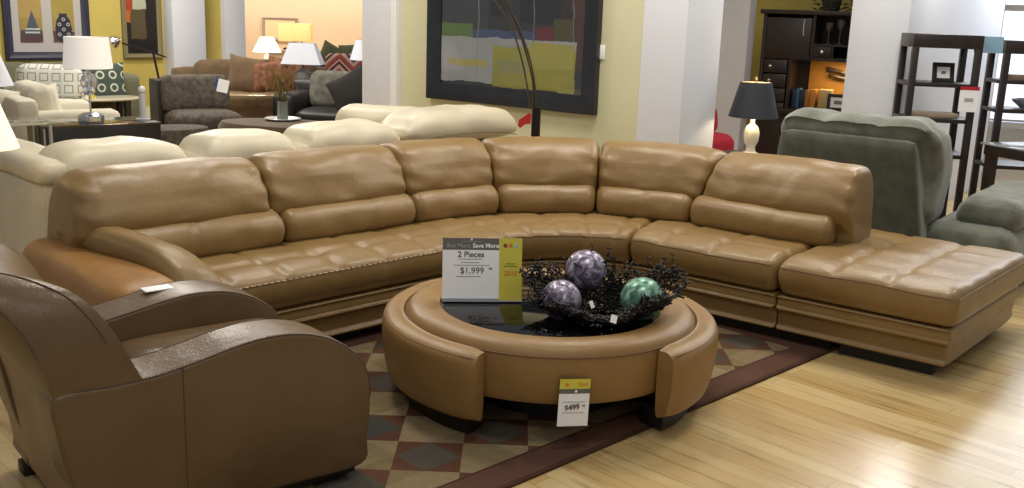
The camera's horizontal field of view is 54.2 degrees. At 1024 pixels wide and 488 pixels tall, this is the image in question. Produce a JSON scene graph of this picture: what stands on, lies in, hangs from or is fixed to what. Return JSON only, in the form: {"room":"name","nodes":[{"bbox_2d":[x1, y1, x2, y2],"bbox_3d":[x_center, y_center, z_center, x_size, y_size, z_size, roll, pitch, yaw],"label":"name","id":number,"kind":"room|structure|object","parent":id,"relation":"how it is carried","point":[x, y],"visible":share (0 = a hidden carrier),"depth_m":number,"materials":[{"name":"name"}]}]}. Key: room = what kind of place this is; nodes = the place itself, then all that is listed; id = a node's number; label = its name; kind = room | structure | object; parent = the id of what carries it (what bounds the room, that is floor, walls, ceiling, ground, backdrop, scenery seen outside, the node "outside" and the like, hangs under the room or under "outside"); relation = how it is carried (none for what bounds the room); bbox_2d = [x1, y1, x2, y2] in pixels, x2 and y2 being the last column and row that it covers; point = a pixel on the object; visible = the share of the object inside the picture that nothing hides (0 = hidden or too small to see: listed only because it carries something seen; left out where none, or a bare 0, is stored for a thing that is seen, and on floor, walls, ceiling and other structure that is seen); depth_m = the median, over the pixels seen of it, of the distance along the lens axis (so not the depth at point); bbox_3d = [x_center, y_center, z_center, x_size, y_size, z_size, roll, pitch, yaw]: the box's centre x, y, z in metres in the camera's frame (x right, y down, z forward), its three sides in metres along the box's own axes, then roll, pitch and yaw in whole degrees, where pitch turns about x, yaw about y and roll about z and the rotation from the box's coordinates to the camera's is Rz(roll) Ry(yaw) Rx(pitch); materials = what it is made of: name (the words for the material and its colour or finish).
{"room":"store","nodes":[
{"label":"store","id":0,"kind":"room"},
{"bbox_2d":[0,0,221,106],"bbox_3d":[-6.095,-3.081,11.661,0.200,3.400,6.349,14,18,43],"label":"wall","id":1,"kind":"structure","parent":0,"point":[104,15],"depth_m":12.92,"materials":[{"name":"yellow paint"}]},
{"bbox_2d":[1,0,90,59],"bbox_3d":[-5.599,-2.978,12.010,0.056,1.500,1.004,14,18,43],"label":"framed prints","id":2,"kind":"object","parent":1,"relation":"attached to","point":[32,29],"visible":0.93,"depth_m":12.05,"materials":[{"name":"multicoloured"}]},
{"bbox_2d":[51,0,74,42],"bbox_3d":[-5.474,-3.006,12.151,0.006,1.100,0.262,14,18,43],"label":"print","id":3,"kind":"object","parent":2,"relation":"attached to","point":[62,11],"depth_m":12.20,"materials":[{"name":"multicoloured"}]},
{"bbox_2d":[120,0,162,57],"bbox_3d":[-4.766,-3.147,12.837,0.046,1.500,0.526,14,18,43],"label":"framed picture","id":4,"kind":"object","parent":1,"relation":"attached to","point":[141,20],"visible":0.86,"depth_m":12.92,"materials":[{"name":"multicoloured paper"}]},
{"bbox_2d":[162,0,205,74],"bbox_3d":[-4.329,-3.358,13.127,0.300,3.400,0.464,14,18,43],"label":"column","id":5,"kind":"structure","parent":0,"point":[183,20],"depth_m":13.13,"materials":[{"name":"white paint"}]},
{"bbox_2d":[220,0,245,58],"bbox_3d":[-3.909,-3.489,13.756,0.350,3.400,0.305,14,18,43],"label":"column corner","id":6,"kind":"structure","parent":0,"point":[233,41],"depth_m":13.74,"materials":[{"name":"white paint"}]},
{"bbox_2d":[244,0,361,58],"bbox_3d":[-3.338,-4.685,19.020,11.000,3.400,0.120,2,13,0],"label":"wall","id":7,"kind":"structure","parent":0,"point":[338,22],"depth_m":19.05,"materials":[{"name":"paint"}]},
{"bbox_2d":[262,17,297,39],"bbox_3d":[-4.423,-4.101,19.074,0.674,0.432,0.036,2,13,0],"label":"wall frame","id":8,"kind":"object","parent":7,"relation":"attached to","point":[269,24],"visible":0.52,"depth_m":19.06,"materials":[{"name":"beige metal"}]},
{"bbox_2d":[362,0,401,105],"bbox_3d":[-0.981,-2.134,8.333,0.416,3.400,0.340,12,16,36],"label":"column","id":9,"kind":"structure","parent":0,"point":[376,14],"depth_m":8.32,"materials":[{"name":"white paint"}]},
{"bbox_2d":[0,118,1023,487],"bbox_3d":[-0.963,-1.082,11.561,26.000,0.100,29.000,2,13,0],"label":"floor","id":10,"kind":"structure","parent":0,"point":[833,419],"depth_m":3.81,"materials":[{"name":"brown wood"}]},
{"bbox_2d":[0,105,19,151],"bbox_3d":[-2.279,-0.077,4.311,0.330,1.115,0.330,2,13,0],"label":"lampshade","id":11,"kind":"object","parent":10,"relation":"on","point":[8,141],"visible":0.49,"depth_m":4.21,"materials":[{"name":"beige"}]},
{"bbox_2d":[6,116,54,143],"bbox_3d":[-3.787,-0.609,7.485,0.600,0.620,0.500,-9,17,-39],"label":"glass side table","id":12,"kind":"object","parent":10,"relation":"on","point":[33,121],"visible":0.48,"depth_m":7.45,"materials":[{"name":"white"}]},
{"bbox_2d":[0,56,13,86],"bbox_3d":[-3.912,-1.202,7.349,0.450,0.589,0.450,2,13,0],"label":"table lamp","id":13,"kind":"object","parent":12,"relation":"on","point":[5,79],"visible":1,"depth_m":7.32,"materials":[{"name":"white"}]},
{"bbox_2d":[15,63,84,99],"bbox_3d":[-5.039,-1.536,10.864,0.704,0.821,0.702,0,13,-8],"label":"patterned chair","id":14,"kind":"object","parent":10,"relation":"on","point":[67,81],"visible":0.28,"depth_m":10.80,"materials":[{"name":"white fabric"}]},
{"bbox_2d":[4,80,119,140],"bbox_3d":[-4.168,-1.091,9.145,0.894,0.786,1.152,-8,16,-37],"label":"sofa","id":15,"kind":"object","parent":10,"relation":"on","point":[36,99],"visible":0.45,"depth_m":8.67,"materials":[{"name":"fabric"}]},
{"bbox_2d":[11,80,37,91],"bbox_3d":[-4.406,-1.310,9.146,0.268,0.368,0.414,-8,16,-37],"label":"cushion","id":16,"kind":"object","parent":15,"relation":"on","point":[18,85],"depth_m":9.02,"materials":[{"name":"beige fabric"}]},
{"bbox_2d":[21,83,57,109],"bbox_3d":[-4.177,-1.237,8.854,0.272,0.371,0.417,-8,16,-37],"label":"cushion","id":17,"kind":"object","parent":15,"relation":"on","point":[44,96],"depth_m":8.69,"materials":[{"name":"beige fabric"}]},
{"bbox_2d":[4,62,139,116],"bbox_3d":[-5.544,-1.714,11.634,0.890,0.786,2.202,14,18,43],"label":"sofa","id":18,"kind":"object","parent":10,"relation":"on","point":[131,81],"visible":0.07,"depth_m":11.95,"materials":[{"name":"fabric"}]},
{"bbox_2d":[4,62,24,81],"bbox_3d":[-5.958,-1.887,11.403,0.272,0.372,0.899,14,18,43],"label":"cushion","id":19,"kind":"object","parent":18,"relation":"on","point":[11,67],"depth_m":11.47,"materials":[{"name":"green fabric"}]},
{"bbox_2d":[30,62,83,73],"bbox_3d":[-5.352,-2.003,12.001,0.271,0.369,0.907,14,18,43],"label":"cushion","id":20,"kind":"object","parent":18,"relation":"on","point":[32,62],"depth_m":11.79,"materials":[{"name":"white fabric"}]},
{"bbox_2d":[91,101,115,108],"bbox_3d":[-5.183,-1.720,11.887,0.724,0.223,0.860,14,18,43],"label":"seat cushion","id":21,"kind":"object","parent":18,"relation":"on","point":[95,105],"depth_m":11.78,"materials":[{"name":"green fabric"}]},
{"bbox_2d":[83,62,126,95],"bbox_3d":[-4.769,-1.898,11.717,0.500,0.450,0.170,-11,18,-44],"label":"throw pillow","id":22,"kind":"object","parent":18,"relation":"on","point":[110,81],"visible":0.57,"depth_m":11.70,"materials":[{"name":"fabric"}]},
{"bbox_2d":[27,116,161,146],"bbox_3d":[-3.398,-0.723,8.172,0.914,0.560,0.514,-9,17,-39],"label":"table","id":23,"kind":"object","parent":10,"relation":"on","point":[63,129],"visible":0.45,"depth_m":7.95,"materials":[{"name":"black paint"}]},
{"bbox_2d":[62,36,112,123],"bbox_3d":[-3.358,-1.300,7.936,0.371,0.673,0.371,2,13,0],"label":"lamp","id":24,"kind":"object","parent":23,"relation":"on","point":[89,53],"visible":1,"depth_m":7.78,"materials":[{"name":"white"}]},
{"bbox_2d":[136,86,150,120],"bbox_3d":[-3.059,-1.167,8.279,0.120,0.280,0.114,2,13,0],"label":"stand","id":25,"kind":"object","parent":23,"relation":"on","point":[142,97],"visible":1,"depth_m":8.26,"materials":[{"name":"grey"}]},
{"bbox_2d":[85,95,138,116],"bbox_3d":[-4.727,-1.479,11.533,0.880,0.430,0.546,-9,17,-39],"label":"oval coffee table","id":26,"kind":"object","parent":10,"relation":"on","point":[119,99],"visible":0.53,"depth_m":11.54,"materials":[{"name":"wood"}]},
{"bbox_2d":[110,35,165,78],"bbox_3d":[-4.521,-2.003,12.345,0.807,1.099,0.280,2,13,0],"label":"lamp","id":27,"kind":"object","parent":10,"relation":"on","point":[115,41],"visible":0.52,"depth_m":12.24,"materials":[{"name":"black metal"}]},
{"bbox_2d":[161,124,208,145],"bbox_3d":[-3.196,-0.920,9.423,0.720,0.395,0.450,-9,17,-39],"label":"ottoman","id":28,"kind":"object","parent":10,"relation":"on","point":[171,133],"visible":0.2,"depth_m":9.24,"materials":[{"name":"grey fabric"}]},
{"bbox_2d":[149,74,241,129],"bbox_3d":[-3.232,-1.330,10.275,0.737,0.808,0.872,-7,16,-33],"label":"sofa","id":29,"kind":"object","parent":10,"relation":"on","point":[174,98],"visible":0.67,"depth_m":10.15,"materials":[{"name":"grey fabric"}]},
{"bbox_2d":[159,74,229,111],"bbox_3d":[-3.275,-1.556,10.331,0.704,0.397,0.276,-7,16,-33],"label":"cushion","id":30,"kind":"object","parent":29,"relation":"on","point":[176,91],"depth_m":10.20,"materials":[{"name":"fabric"}]},
{"bbox_2d":[164,108,241,129],"bbox_3d":[-3.163,-1.262,10.211,0.657,0.222,0.664,-7,16,-33],"label":"seat cushion","id":31,"kind":"object","parent":29,"relation":"on","point":[210,117],"depth_m":9.97,"materials":[{"name":"fabric"}]},
{"bbox_2d":[171,59,326,117],"bbox_3d":[-3.160,-1.925,12.784,2.103,0.842,0.939,-8,16,-37],"label":"couch","id":32,"kind":"object","parent":10,"relation":"on","point":[247,107],"visible":0.12,"depth_m":12.36,"materials":[{"name":"brown leather"}]},
{"bbox_2d":[194,59,229,78],"bbox_3d":[-3.590,-2.122,12.643,0.850,0.424,0.276,-8,16,-37],"label":"cushion","id":33,"kind":"object","parent":32,"relation":"on","point":[206,66],"depth_m":12.42,"materials":[{"name":"leather"}]},
{"bbox_2d":[228,53,268,92],"bbox_3d":[-3.082,-1.966,11.630,0.493,0.482,0.182,0,13,-9],"label":"throw pillow","id":34,"kind":"object","parent":32,"relation":"on","point":[241,73],"visible":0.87,"depth_m":11.57,"materials":[{"name":"fabric"}]},
{"bbox_2d":[228,91,272,110],"bbox_3d":[-3.433,-1.799,12.493,0.808,0.222,0.775,-8,16,-37],"label":"seat cushion","id":35,"kind":"object","parent":32,"relation":"on","point":[236,103],"depth_m":12.23,"materials":[{"name":"leather"}]},
{"bbox_2d":[252,61,290,92],"bbox_3d":[-2.815,-1.943,11.634,0.494,0.413,0.173,1,13,-6],"label":"throw pillow","id":36,"kind":"object","parent":32,"relation":"on","point":[260,69],"visible":0.67,"depth_m":11.58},
{"bbox_2d":[268,55,308,89],"bbox_3d":[-2.707,-2.012,11.975,0.564,0.486,0.179,1,13,-5],"label":"throw pillow","id":37,"kind":"object","parent":32,"relation":"on","point":[296,67],"visible":0.12,"depth_m":11.94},
{"bbox_2d":[263,59,316,73],"bbox_3d":[-2.950,-2.210,13.127,0.858,0.424,0.275,-8,16,-37],"label":"cushion","id":38,"kind":"object","parent":32,"relation":"on","point":[312,68],"depth_m":13.22,"materials":[{"name":"fabric"}]},
{"bbox_2d":[0,103,516,253],"bbox_3d":[-1.398,-0.349,6.008,1.103,0.942,3.158,14,18,43],"label":"sofa","id":39,"kind":"object","parent":10,"relation":"on","point":[29,173],"visible":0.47,"depth_m":5.14,"materials":[{"name":"leather"}]},
{"bbox_2d":[218,118,315,133],"bbox_3d":[-2.209,-0.974,9.704,1.340,0.440,0.740,5,13,12],"label":"ottoman","id":40,"kind":"object","parent":10,"relation":"on","point":[237,123],"visible":0.19,"depth_m":9.49,"materials":[{"name":"fabric"}]},
{"bbox_2d":[265,116,300,121],"bbox_3d":[-2.231,-1.218,9.730,0.350,0.022,0.350,2,13,0],"label":"glass plate","id":41,"kind":"object","parent":40,"relation":"on","point":[270,118],"visible":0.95,"depth_m":9.72,"materials":[{"name":"grey"}]},
{"bbox_2d":[263,65,297,119],"bbox_3d":[-2.240,-1.465,9.652,0.315,0.520,0.294,-5,15,-28],"label":"flower vase","id":42,"kind":"object","parent":41,"relation":"on","point":[282,104],"visible":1,"depth_m":9.65,"materials":[{"name":"clear glass"}]},
{"bbox_2d":[268,49,320,58],"bbox_3d":[-3.667,-2.898,17.013,1.000,0.800,0.400,2,13,0],"label":"console table","id":43,"kind":"object","parent":10,"relation":"on","point":[278,55],"visible":0.02,"depth_m":16.78,"materials":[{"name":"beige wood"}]},
{"bbox_2d":[278,23,312,49],"bbox_3d":[-3.644,-3.499,16.874,0.544,0.435,0.240,2,13,0],"label":"lamp","id":44,"kind":"object","parent":43,"relation":"on","point":[297,31],"visible":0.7,"depth_m":16.75,"materials":[{"name":"yellow"}]},
{"bbox_2d":[272,70,349,120],"bbox_3d":[-1.569,-1.434,10.895,1.902,0.845,0.889,4,13,8],"label":"sofa","id":45,"kind":"object","parent":10,"relation":"on","point":[313,100],"visible":0.11,"depth_m":10.95,"materials":[{"name":"black leather"}]},
{"bbox_2d":[295,106,336,120],"bbox_3d":[-1.924,-1.373,10.877,0.687,0.222,0.724,4,13,8],"label":"seat cushion","id":46,"kind":"object","parent":45,"relation":"on","point":[317,113],"depth_m":10.56,"materials":[{"name":"black leather"}]},
{"bbox_2d":[309,70,349,105],"bbox_3d":[-1.877,-1.695,11.056,0.733,0.431,0.281,4,13,8],"label":"cushion","id":47,"kind":"object","parent":45,"relation":"on","point":[319,94],"depth_m":10.98,"materials":[{"name":"fabric"}]},
{"bbox_2d":[325,64,361,112],"bbox_3d":[-1.667,-1.585,10.425,0.663,0.624,0.204,6,14,16],"label":"throw pillow","id":48,"kind":"object","parent":45,"relation":"on","point":[345,90],"visible":0.59,"depth_m":10.38,"materials":[{"name":"black fabric"}]},
{"bbox_2d":[316,53,361,71],"bbox_3d":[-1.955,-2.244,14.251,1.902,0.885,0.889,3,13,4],"label":"throw pillow","id":49,"kind":"object","parent":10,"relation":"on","point":[333,61],"visible":0.04,"depth_m":14.28,"materials":[{"name":"multicoloured fabric"}]},
{"bbox_2d":[493,0,540,136],"bbox_3d":[-0.047,-0.817,6.245,0.761,1.838,0.320,-4,14,-24],"label":"arc floor lamp","id":50,"kind":"object","parent":10,"relation":"on","point":[536,111],"visible":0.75,"depth_m":6.24,"materials":[{"name":"black metal"}]},
{"bbox_2d":[22,136,1023,374],"bbox_3d":[0.214,-0.022,5.089,4.846,0.827,2.222,0,13,-10],"label":"sectional sofa","id":51,"kind":"object","parent":10,"relation":"on","point":[781,246],"visible":0.87,"depth_m":4.89,"materials":[{"name":"beige leather"}]},
{"bbox_2d":[47,157,269,247],"bbox_3d":[-1.591,-0.148,4.551,0.432,0.456,0.917,14,18,43],"label":"cushion","id":52,"kind":"object","parent":51,"relation":"on","point":[192,202],"depth_m":4.38,"materials":[{"name":"beige leather"}]},
{"bbox_2d":[130,209,284,256],"bbox_3d":[-1.406,-0.021,4.492,0.181,0.192,0.842,14,18,43],"label":"lumbar cushion","id":53,"kind":"object","parent":51,"relation":"on","point":[233,232],"depth_m":4.50,"materials":[{"name":"beige leather"}]},
{"bbox_2d":[247,144,405,214],"bbox_3d":[-0.975,-0.267,5.160,0.429,0.455,0.817,14,18,43],"label":"cushion","id":54,"kind":"object","parent":51,"relation":"on","point":[345,179],"depth_m":5.00,"materials":[{"name":"beige leather"}]},
{"bbox_2d":[279,193,415,241],"bbox_3d":[-0.824,-0.134,5.065,0.180,0.188,0.792,14,18,43],"label":"lumbar cushion","id":55,"kind":"object","parent":51,"relation":"on","point":[363,217],"depth_m":4.97,"materials":[{"name":"beige leather"}]},
{"bbox_2d":[380,138,492,195],"bbox_3d":[-0.437,-0.366,5.669,0.699,0.456,0.436,-8,17,-38],"label":"cushion","id":56,"kind":"object","parent":51,"relation":"on","point":[446,166],"depth_m":5.50,"materials":[{"name":"beige leather"}]},
{"bbox_2d":[409,185,498,221],"bbox_3d":[-0.326,-0.225,5.533,0.580,0.187,0.194,-8,16,-37],"label":"lumbar cushion","id":57,"kind":"object","parent":51,"relation":"on","point":[432,203],"depth_m":5.46,"materials":[{"name":"beige leather"}]},
{"bbox_2d":[482,136,599,209],"bbox_3d":[0.169,-0.404,5.921,0.771,0.456,0.437,0,13,-10],"label":"cushion","id":58,"kind":"object","parent":51,"relation":"on","point":[563,173],"depth_m":5.72,"materials":[{"name":"beige leather"}]},
{"bbox_2d":[496,184,595,213],"bbox_3d":[0.195,-0.257,5.755,0.589,0.190,0.192,0,13,-8],"label":"lumbar cushion","id":59,"kind":"object","parent":51,"relation":"on","point":[512,198],"depth_m":5.69,"materials":[{"name":"beige leather"}]},
{"bbox_2d":[596,186,693,221],"bbox_3d":[0.755,-0.227,5.701,0.573,0.187,0.190,7,14,19],"label":"lumbar cushion","id":60,"kind":"object","parent":51,"relation":"on","point":[620,203],"depth_m":5.63,"materials":[{"name":"beige leather"}]},
{"bbox_2d":[598,140,726,199],"bbox_3d":[0.856,-0.362,5.845,0.783,0.457,0.442,7,14,20],"label":"cushion","id":61,"kind":"object","parent":51,"relation":"on","point":[627,170],"depth_m":5.67,"materials":[{"name":"beige leather"}]},
{"bbox_2d":[630,220,813,290],"bbox_3d":[1.077,0.034,5.303,0.932,0.194,0.631,11,16,35],"label":"seat cushion","id":62,"kind":"object","parent":51,"relation":"on","point":[724,256],"depth_m":5.09,"materials":[{"name":"beige leather"}]},
{"bbox_2d":[690,195,836,246],"bbox_3d":[1.325,-0.124,5.342,0.800,0.193,0.179,12,16,36],"label":"lumbar cushion","id":63,"kind":"object","parent":51,"relation":"on","point":[716,220],"depth_m":5.23,"materials":[{"name":"beige leather"}]},
{"bbox_2d":[703,151,872,243],"bbox_3d":[1.477,-0.249,5.447,0.866,0.459,0.431,12,16,36],"label":"cushion","id":64,"kind":"object","parent":51,"relation":"on","point":[749,198],"depth_m":5.24,"materials":[{"name":"beige leather"}]},
{"bbox_2d":[298,323,833,487],"bbox_3d":[-0.088,0.562,4.330,3.000,0.010,1.620,-11,18,-44],"label":"area rug","id":65,"kind":"object","parent":10,"relation":"on","point":[407,448],"visible":0.36,"depth_m":3.72,"materials":[{"name":"carpet"}]},
{"bbox_2d":[0,244,370,487],"bbox_3d":[-1.155,0.382,3.163,1.191,0.814,0.754,-9,17,-39],"label":"chair","id":66,"kind":"object","parent":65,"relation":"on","point":[192,383],"visible":0.99,"depth_m":2.96,"materials":[{"name":"brown leather"}]},
{"bbox_2d":[121,318,261,358],"bbox_3d":[-0.995,0.428,3.311,0.622,0.251,0.393,-9,17,-39],"label":"seat cushion","id":67,"kind":"object","parent":66,"relation":"on","point":[138,340],"depth_m":3.32,"materials":[{"name":"brown leather"}]},
{"bbox_2d":[382,268,717,433],"bbox_3d":[0.151,0.415,4.145,1.370,0.376,1.224,2,13,0],"label":"coffee table","id":68,"kind":"object","parent":65,"relation":"on","point":[446,358],"visible":0.74,"depth_m":3.68,"materials":[{"name":"leather"}]},
{"bbox_2d":[442,238,521,301],"bbox_3d":[-0.122,0.104,4.087,0.325,0.256,0.064,1,13,-6],"label":"price sign","id":69,"kind":"object","parent":68,"relation":"on","point":[473,269],"visible":1,"depth_m":4.08,"materials":[{"name":"white paper"}]},
{"bbox_2d":[557,379,590,426],"bbox_3d":[0.220,0.565,3.558,0.124,0.178,0.014,-2,14,-16],"label":"price tag","id":70,"kind":"object","parent":68,"relation":"hanging from","point":[574,394],"visible":1,"depth_m":3.56,"materials":[{"name":"white paper"}]},
{"bbox_2d":[519,244,691,325],"bbox_3d":[0.362,0.164,3.940,0.604,0.251,0.528,-8,16,-38],"label":"wire bowl","id":71,"kind":"object","parent":68,"relation":"on","point":[613,287],"visible":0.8,"depth_m":3.97,"materials":[{"name":"black"}]},
{"bbox_2d":[541,279,580,319],"bbox_3d":[0.192,0.219,3.908,0.160,0.160,0.160,2,13,0],"label":"decorative ball","id":72,"kind":"object","parent":71,"relation":"in","point":[561,290],"visible":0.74,"depth_m":3.85,"materials":[{"name":"ceramic"}]},
{"bbox_2d":[565,250,606,291],"bbox_3d":[0.304,0.111,4.108,0.177,0.177,0.177,2,13,0],"label":"decorative ball","id":73,"kind":"object","parent":71,"relation":"in","point":[592,272],"visible":0.8,"depth_m":4.04,"materials":[{"name":"ceramic"}]},
{"bbox_2d":[620,277,662,320],"bbox_3d":[0.513,0.217,3.946,0.174,0.174,0.174,2,13,0],"label":"decorative ball","id":74,"kind":"object","parent":71,"relation":"in","point":[630,294],"visible":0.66,"depth_m":3.89,"materials":[{"name":"ceramic"}]},
{"bbox_2d":[712,108,733,150],"bbox_3d":[1.421,-0.732,8.304,0.662,0.846,0.610,-5,15,-29],"label":"chair","id":75,"kind":"object","parent":10,"relation":"on","point":[721,141],"visible":0.04,"depth_m":8.12,"materials":[{"name":"fabric"}]},
{"bbox_2d":[712,132,733,150],"bbox_3d":[1.465,-0.814,8.212,0.617,0.222,0.445,-5,15,-29],"label":"seat cushion","id":76,"kind":"object","parent":75,"relation":"on","point":[721,141],"depth_m":8.11,"materials":[{"name":"red fabric"}]},
{"bbox_2d":[724,150,763,153],"bbox_3d":[1.598,-0.330,7.095,0.340,0.620,0.340,12,16,36],"label":"end table","id":77,"kind":"object","parent":10,"relation":"on","point":[726,151],"visible":0.08,"depth_m":7.15,"materials":[{"name":"brown wood"}]},
{"bbox_2d":[728,76,777,152],"bbox_3d":[1.668,-0.885,6.915,0.341,0.546,0.341,2,13,0],"label":"lamp","id":78,"kind":"object","parent":77,"relation":"on","point":[753,100],"visible":0.91,"depth_m":6.79,"materials":[{"name":"black"}]},
{"bbox_2d":[755,9,851,154],"bbox_3d":[2.886,-1.311,9.258,1.220,1.644,0.620,8,14,23],"label":"hutch","id":79,"kind":"object","parent":10,"relation":"on","point":[794,53],"visible":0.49,"depth_m":9.21,"materials":[{"name":"brown wood"}]},
{"bbox_2d":[764,56,846,61],"bbox_3d":[2.920,-1.705,9.213,1.100,0.030,0.480,8,14,23],"label":"shelf","id":80,"kind":"object","parent":79,"relation":"attached to","point":[766,58],"depth_m":9.11,"materials":[{"name":"brown wood"}]},
{"bbox_2d":[817,89,833,108],"bbox_3d":[2.899,-1.336,9.242,0.110,0.178,0.172,8,14,23],"label":"book","id":81,"kind":"object","parent":79,"relation":"on","point":[823,93],"visible":0.64,"depth_m":9.17,"materials":[{"name":"brown paper"}]},
{"bbox_2d":[813,0,851,10],"bbox_3d":[2.916,-2.216,9.066,0.393,0.213,0.271,2,13,0],"label":"potted plant","id":82,"kind":"object","parent":79,"relation":"on","point":[828,5],"visible":0.88,"depth_m":9.02,"materials":[{"name":"green plant"}]},
{"bbox_2d":[826,94,842,110],"bbox_3d":[2.977,-1.292,9.129,0.190,0.153,0.112,7,14,19],"label":"photo frame","id":83,"kind":"object","parent":79,"relation":"on","point":[834,101],"visible":0.72,"depth_m":9.10,"materials":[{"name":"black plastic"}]},
{"bbox_2d":[777,107,1023,254],"bbox_3d":[2.389,-0.370,6.478,1.828,1.029,1.437,12,16,36],"label":"recliner","id":84,"kind":"object","parent":10,"relation":"on","point":[909,159],"visible":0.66,"depth_m":5.78,"materials":[{"name":"green fabric"}]},
{"bbox_2d":[781,107,952,224],"bbox_3d":[2.147,-0.479,6.126,0.970,0.676,0.567,12,16,36],"label":"pillow","id":85,"kind":"object","parent":84,"relation":"on","point":[912,190],"depth_m":5.78,"materials":[{"name":"fabric"}]},
{"bbox_2d":[892,33,984,219],"bbox_3d":[3.045,-0.774,7.305,0.466,1.487,0.400,4,13,8],"label":"shelf unit","id":86,"kind":"object","parent":10,"relation":"on","point":[914,40],"visible":0.56,"depth_m":7.08,"materials":[{"name":"brown wood"}]},
{"bbox_2d":[912,110,957,118],"bbox_3d":[3.067,-0.942,7.264,0.280,0.030,0.200,4,13,8],"label":"tray","id":87,"kind":"object","parent":86,"relation":"on","point":[936,114],"visible":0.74,"depth_m":7.18,"materials":[{"name":"beige"}]},
{"bbox_2d":[932,62,954,82],"bbox_3d":[3.095,-1.236,7.203,0.150,0.141,0.112,3,13,4],"label":"photo frame","id":88,"kind":"object","parent":86,"relation":"on","point":[941,72],"visible":0.99,"depth_m":7.17,"materials":[{"name":"black plastic"}]},
{"bbox_2d":[957,86,979,111],"bbox_3d":[3.177,-1.006,6.957,0.130,0.175,0.004,3,13,4],"label":"price tag","id":89,"kind":"object","parent":86,"relation":"hanging from","point":[969,96],"visible":1,"depth_m":6.96,"materials":[{"name":"white paper"}]},
{"bbox_2d":[983,36,1003,53],"bbox_3d":[3.375,-1.409,7.075,0.190,0.115,0.008,4,13,8],"label":"sheet","id":90,"kind":"object","parent":86,"relation":"attached to","point":[991,44],"visible":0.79,"depth_m":7.07,"materials":[{"name":"blue"}]},
{"bbox_2d":[968,40,1023,196],"bbox_3d":[3.829,-0.786,7.538,0.518,1.460,0.360,3,13,6],"label":"shelf unit","id":91,"kind":"object","parent":10,"relation":"on","point":[1010,47],"visible":0.5,"depth_m":7.45,"materials":[{"name":"brown wood"}]},
{"bbox_2d":[980,142,1023,190],"bbox_3d":[3.862,-0.294,6.969,1.040,0.760,0.640,-3,14,-19],"label":"table","id":92,"kind":"object","parent":10,"relation":"on","point":[992,150],"visible":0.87,"depth_m":6.96,"materials":[{"name":"brown wood"}]},
{"bbox_3d":[-2.413,-1.477,11.584,0.500,0.560,0.500,2,13,0],"label":"end table","id":93,"kind":"object","parent":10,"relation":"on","visible":0},
{"bbox_2d":[281,42,324,80],"bbox_3d":[-2.394,-2.020,11.458,0.452,0.556,0.271,2,13,0],"label":"table lamp","id":94,"kind":"object","parent":93,"relation":"on","point":[302,54],"visible":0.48,"depth_m":11.32,"materials":[{"name":"white"}]},
{"bbox_3d":[-1.785,-1.540,11.975,0.450,0.550,0.450,2,13,0],"label":"end table","id":95,"kind":"object","parent":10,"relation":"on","visible":0},
{"bbox_2d":[350,40,361,60],"bbox_3d":[-1.753,-2.105,11.844,0.336,0.611,0.336,2,13,0],"label":"table lamp","id":96,"kind":"object","parent":95,"relation":"on","point":[356,54],"visible":0.17,"depth_m":11.69,"materials":[{"name":"white"}]},
{"bbox_3d":[-1.977,-2.609,15.831,2.002,0.885,0.939,3,13,4],"label":"sofa","id":97,"kind":"object","parent":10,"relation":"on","visible":0},
{"bbox_2d":[320,40,341,59],"bbox_3d":[-2.788,-2.866,15.576,0.648,0.619,0.170,1,13,-3],"label":"throw pillow","id":98,"kind":"object","parent":97,"relation":"on","point":[327,48],"visible":0.22,"depth_m":15.52,"materials":[{"name":"green fabric"}]},
{"bbox_3d":[-4.075,-2.595,16.060,1.100,0.611,0.500,2,13,0],"label":"chest","id":99,"kind":"object","parent":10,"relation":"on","visible":0},
{"bbox_2d":[252,37,280,58],"bbox_3d":[-3.907,-3.089,15.945,0.454,0.415,0.454,2,13,0],"label":"table lamp","id":100,"kind":"object","parent":99,"relation":"on","point":[266,45],"visible":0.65,"depth_m":15.79,"materials":[{"name":"beige"}]},
{"bbox_2d":[401,0,644,153],"bbox_3d":[0.093,-1.904,7.500,2.400,3.400,0.200,12,16,36],"label":"wall","id":101,"kind":"structure","parent":0,"point":[615,119],"depth_m":7.11,"materials":[{"name":"yellow paint"}]},
{"bbox_2d":[390,0,396,105],"bbox_3d":[-0.954,-2.077,8.092,0.060,3.400,0.012,12,16,36],"label":"trim","id":102,"kind":"structure","parent":101,"relation":"attached to","point":[393,60],"depth_m":8.21,"materials":[{"name":"white"}]},
{"bbox_2d":[426,0,602,114],"bbox_3d":[-0.023,-1.684,7.465,1.618,1.300,0.056,12,16,36],"label":"abstract painting","id":103,"kind":"object","parent":101,"relation":"attached to","point":[472,53],"visible":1,"depth_m":7.49,"materials":[{"name":"fabric"}]},
{"bbox_2d":[636,0,723,147],"bbox_3d":[1.171,-1.694,6.752,0.333,3.400,0.505,12,16,36],"label":"column","id":104,"kind":"structure","parent":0,"point":[680,53],"depth_m":6.70,"materials":[{"name":"white paint"}]},
{"bbox_2d":[714,0,756,150],"bbox_3d":[1.943,-2.264,9.336,0.660,3.400,0.150,11,16,34],"label":"wall","id":105,"kind":"structure","parent":0,"point":[738,21],"depth_m":9.28,"materials":[{"name":"grey paint"}]},
{"bbox_2d":[744,0,851,150],"bbox_3d":[3.400,-2.393,10.118,2.648,3.400,0.150,4,13,11],"label":"wall","id":106,"kind":"structure","parent":0,"point":[761,4],"depth_m":10.20,"materials":[{"name":"yellow paint"}]},
{"bbox_2d":[841,0,1005,199],"bbox_3d":[3.664,-2.038,8.618,0.440,3.400,2.900,12,16,36],"label":"wall","id":107,"kind":"structure","parent":0,"point":[877,27],"depth_m":7.73,"materials":[{"name":"white paint"}]},
{"bbox_2d":[988,0,1023,128],"bbox_3d":[7.252,-2.662,11.197,3.300,2.900,0.150,6,14,17],"label":"window","id":108,"kind":"structure","parent":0,"point":[1013,23],"depth_m":11.73,"materials":[{"name":"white glass"}]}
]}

